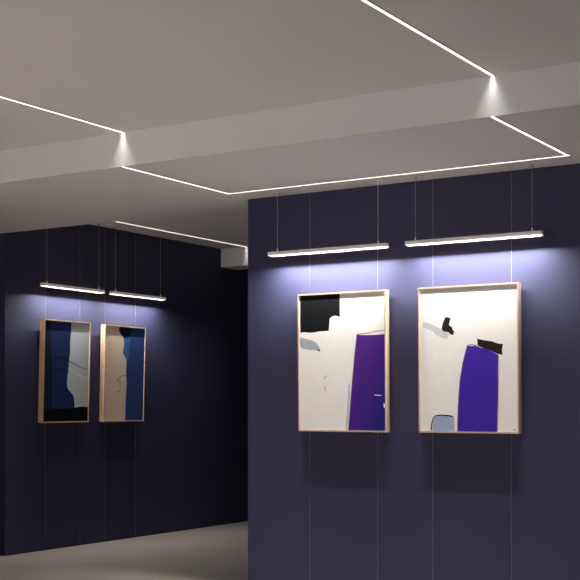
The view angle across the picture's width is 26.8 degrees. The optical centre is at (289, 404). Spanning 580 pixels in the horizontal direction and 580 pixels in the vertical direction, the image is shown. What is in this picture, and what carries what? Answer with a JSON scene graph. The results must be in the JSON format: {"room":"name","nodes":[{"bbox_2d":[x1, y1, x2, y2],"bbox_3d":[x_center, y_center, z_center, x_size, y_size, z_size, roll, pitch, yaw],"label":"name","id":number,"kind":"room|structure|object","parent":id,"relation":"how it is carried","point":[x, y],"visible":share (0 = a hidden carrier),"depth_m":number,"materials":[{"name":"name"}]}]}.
{"room":"museum","nodes":[
{"label":"museum","id":0,"kind":"room"},
{"bbox_2d":[0,224,247,555],"bbox_3d":[-1.772,-0.300,13.373,1.950,3.200,5.655,0,0,32],"label":"wall","id":1,"kind":"structure","parent":0,"point":[62,485],"depth_m":11.82,"materials":[{"name":"paint"}]},
{"bbox_2d":[38,319,90,422],"bbox_3d":[-2.043,-0.303,11.030,0.055,0.925,0.612,2,1,32],"label":"framed painting","id":2,"kind":"object","parent":1,"relation":"attached to","point":[64,345],"visible":1,"depth_m":10.99,"materials":[{"name":"blue paper"}]},
{"bbox_2d":[99,324,145,421],"bbox_3d":[-1.611,-0.301,11.716,0.055,0.920,0.602,2,1,32],"label":"framed painting","id":3,"kind":"object","parent":1,"relation":"attached to","point":[122,351],"visible":1,"depth_m":11.67,"materials":[{"name":"beige paper"}]},
{"bbox_2d":[0,521,247,579],"bbox_3d":[-0.268,1.350,7.082,11.200,0.100,14.700,0,0,32],"label":"floor","id":4,"kind":"structure","parent":0,"point":[219,552],"depth_m":10.22,"materials":[{"name":"concrete"}]},
{"bbox_2d":[91,208,247,248],"bbox_3d":[2.967,-1.796,10.389,9.250,0.208,5.655,0,0,32],"label":"ceiling","id":5,"kind":"structure","parent":0,"point":[228,226],"depth_m":11.58,"materials":[{"name":"paint"}]},
{"bbox_2d":[40,223,104,292],"bbox_3d":[-1.962,-1.368,11.017,0.036,0.648,0.818,0,0,32],"label":"lamp","id":6,"kind":"object","parent":5,"relation":"hanging from","point":[46,284],"visible":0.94,"depth_m":10.99,"materials":[{"name":"silver metal"}]},
{"bbox_2d":[41,285,104,292],"bbox_3d":[-1.961,-1.050,11.016,0.032,0.003,0.810,0,0,32],"label":"diffuser","id":7,"kind":"object","parent":6,"relation":"attached to","point":[98,290],"depth_m":11.03,"materials":[{"name":"white plastic"}]},
{"bbox_2d":[135,233,135,536],"bbox_3d":[-1.519,-0.196,11.943,0.001,2.992,0.001,0,0,32],"label":"hanging wire","id":8,"kind":"object","parent":5,"relation":"hanging from","point":[135,233],"visible":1,"depth_m":11.94,"materials":[{"name":"silver metal"}]},
{"bbox_2d":[110,226,165,300],"bbox_3d":[-1.470,-1.368,11.799,0.036,0.648,0.816,0,0,32],"label":"lamp","id":9,"kind":"object","parent":5,"relation":"hanging from","point":[115,292],"visible":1,"depth_m":11.75,"materials":[{"name":"silver metal"}]},
{"bbox_2d":[112,293,163,299],"bbox_3d":[-1.469,-1.050,11.798,0.032,0.003,0.808,0,0,32],"label":"diffuser","id":10,"kind":"object","parent":9,"relation":"attached to","point":[120,294],"depth_m":11.80,"materials":[{"name":"white plastic"}]},
{"bbox_2d":[116,221,245,246],"bbox_3d":[-1.318,-1.690,11.636,0.022,0.004,3.200,0,0,32],"label":"led strip","id":11,"kind":"object","parent":5,"relation":"attached to","point":[116,221],"visible":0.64,"depth_m":11.96,"materials":[{"name":"white plastic"}]},
{"bbox_2d":[221,247,247,269],"bbox_3d":[0.742,-1.593,12.408,3.334,0.199,0.300,0,0,32],"label":"beam","id":12,"kind":"structure","parent":5,"relation":"attached to","point":[231,258],"depth_m":13.09,"materials":[{"name":"paint"}]},
{"bbox_2d":[0,0,579,150],"bbox_3d":[-2.233,-1.796,3.961,11.200,0.208,7.325,0,0,32],"label":"ceiling","id":13,"kind":"structure","parent":0,"point":[122,65],"depth_m":5.83,"materials":[{"name":"paint"}]},
{"bbox_2d":[0,96,124,132],"bbox_3d":[-2.986,-1.690,4.435,0.022,0.004,7.325,0,0,32],"label":"led strip","id":14,"kind":"object","parent":13,"relation":"attached to","point":[3,97],"visible":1,"depth_m":7.06,"materials":[{"name":"white plastic"}]},
{"bbox_2d":[361,0,493,75],"bbox_3d":[-0.913,-1.690,3.130,0.022,0.004,7.325,0,0,32],"label":"led strip","id":15,"kind":"object","parent":13,"relation":"attached to","point":[368,2],"visible":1,"depth_m":5.57,"materials":[{"name":"white plastic"}]},
{"bbox_2d":[0,62,579,233],"bbox_3d":[-0.648,-1.690,8.308,9.250,0.420,1.720,0,0,32],"label":"ceiling","id":16,"kind":"structure","parent":0,"point":[84,181],"depth_m":7.30,"materials":[{"name":"paint"}]},
{"bbox_2d":[268,181,388,256],"bbox_3d":[0.248,-1.259,8.258,0.934,0.442,0.036,0,0,32],"label":"lamp","id":17,"kind":"object","parent":16,"relation":"hanging from","point":[377,245],"visible":1,"depth_m":8.25,"materials":[{"name":"silver metal"}]},
{"bbox_2d":[268,246,386,255],"bbox_3d":[0.247,-1.044,8.257,0.926,0.003,0.032,0,0,32],"label":"diffuser","id":18,"kind":"object","parent":17,"relation":"attached to","point":[340,248],"depth_m":8.26,"materials":[{"name":"white plastic"}]},
{"bbox_2d":[122,116,569,193],"bbox_3d":[0.308,-1.478,7.368,2.472,0.004,1.148,0,0,32],"label":"led strip","id":19,"kind":"object","parent":16,"relation":"attached to","point":[493,117],"visible":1,"depth_m":7.62,"materials":[{"name":"white plastic"}]},
{"bbox_2d":[405,164,542,245],"bbox_3d":[1.152,-1.259,7.688,0.931,0.442,0.036,0,0,32],"label":"lamp","id":20,"kind":"object","parent":16,"relation":"hanging from","point":[531,233],"visible":1,"depth_m":7.66,"materials":[{"name":"silver metal"}]},
{"bbox_2d":[407,234,541,245],"bbox_3d":[1.152,-1.044,7.688,0.923,0.003,0.032,0,0,32],"label":"diffuser","id":21,"kind":"object","parent":20,"relation":"attached to","point":[415,242],"depth_m":7.70,"materials":[{"name":"white plastic"}]},
{"bbox_2d":[511,171,511,579],"bbox_3d":[1.398,-0.090,7.673,0.001,2.780,0.001,0,0,32],"label":"hanging wire","id":22,"kind":"object","parent":16,"relation":"hanging from","point":[511,171],"visible":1,"depth_m":7.67,"materials":[{"name":"silver metal"}]},
{"bbox_2d":[248,163,579,579],"bbox_3d":[2.536,-0.300,7.139,6.516,3.200,0.305,0,0,32],"label":"wall","id":23,"kind":"structure","parent":0,"point":[401,503],"depth_m":8.03,"materials":[{"name":"paint"}]},
{"bbox_2d":[297,289,389,431],"bbox_3d":[0.360,-0.293,8.288,0.690,0.951,0.050,0,1,32],"label":"framed painting","id":24,"kind":"object","parent":23,"relation":"attached to","point":[344,363],"visible":1,"depth_m":8.26,"materials":[{"name":"white paper"}]},
{"bbox_2d":[418,282,521,433],"bbox_3d":[1.147,-0.294,7.792,0.695,0.948,0.050,0,1,32],"label":"framed painting","id":25,"kind":"object","parent":23,"relation":"attached to","point":[470,336],"visible":1,"depth_m":7.77,"materials":[{"name":"white paper"}]}
]}

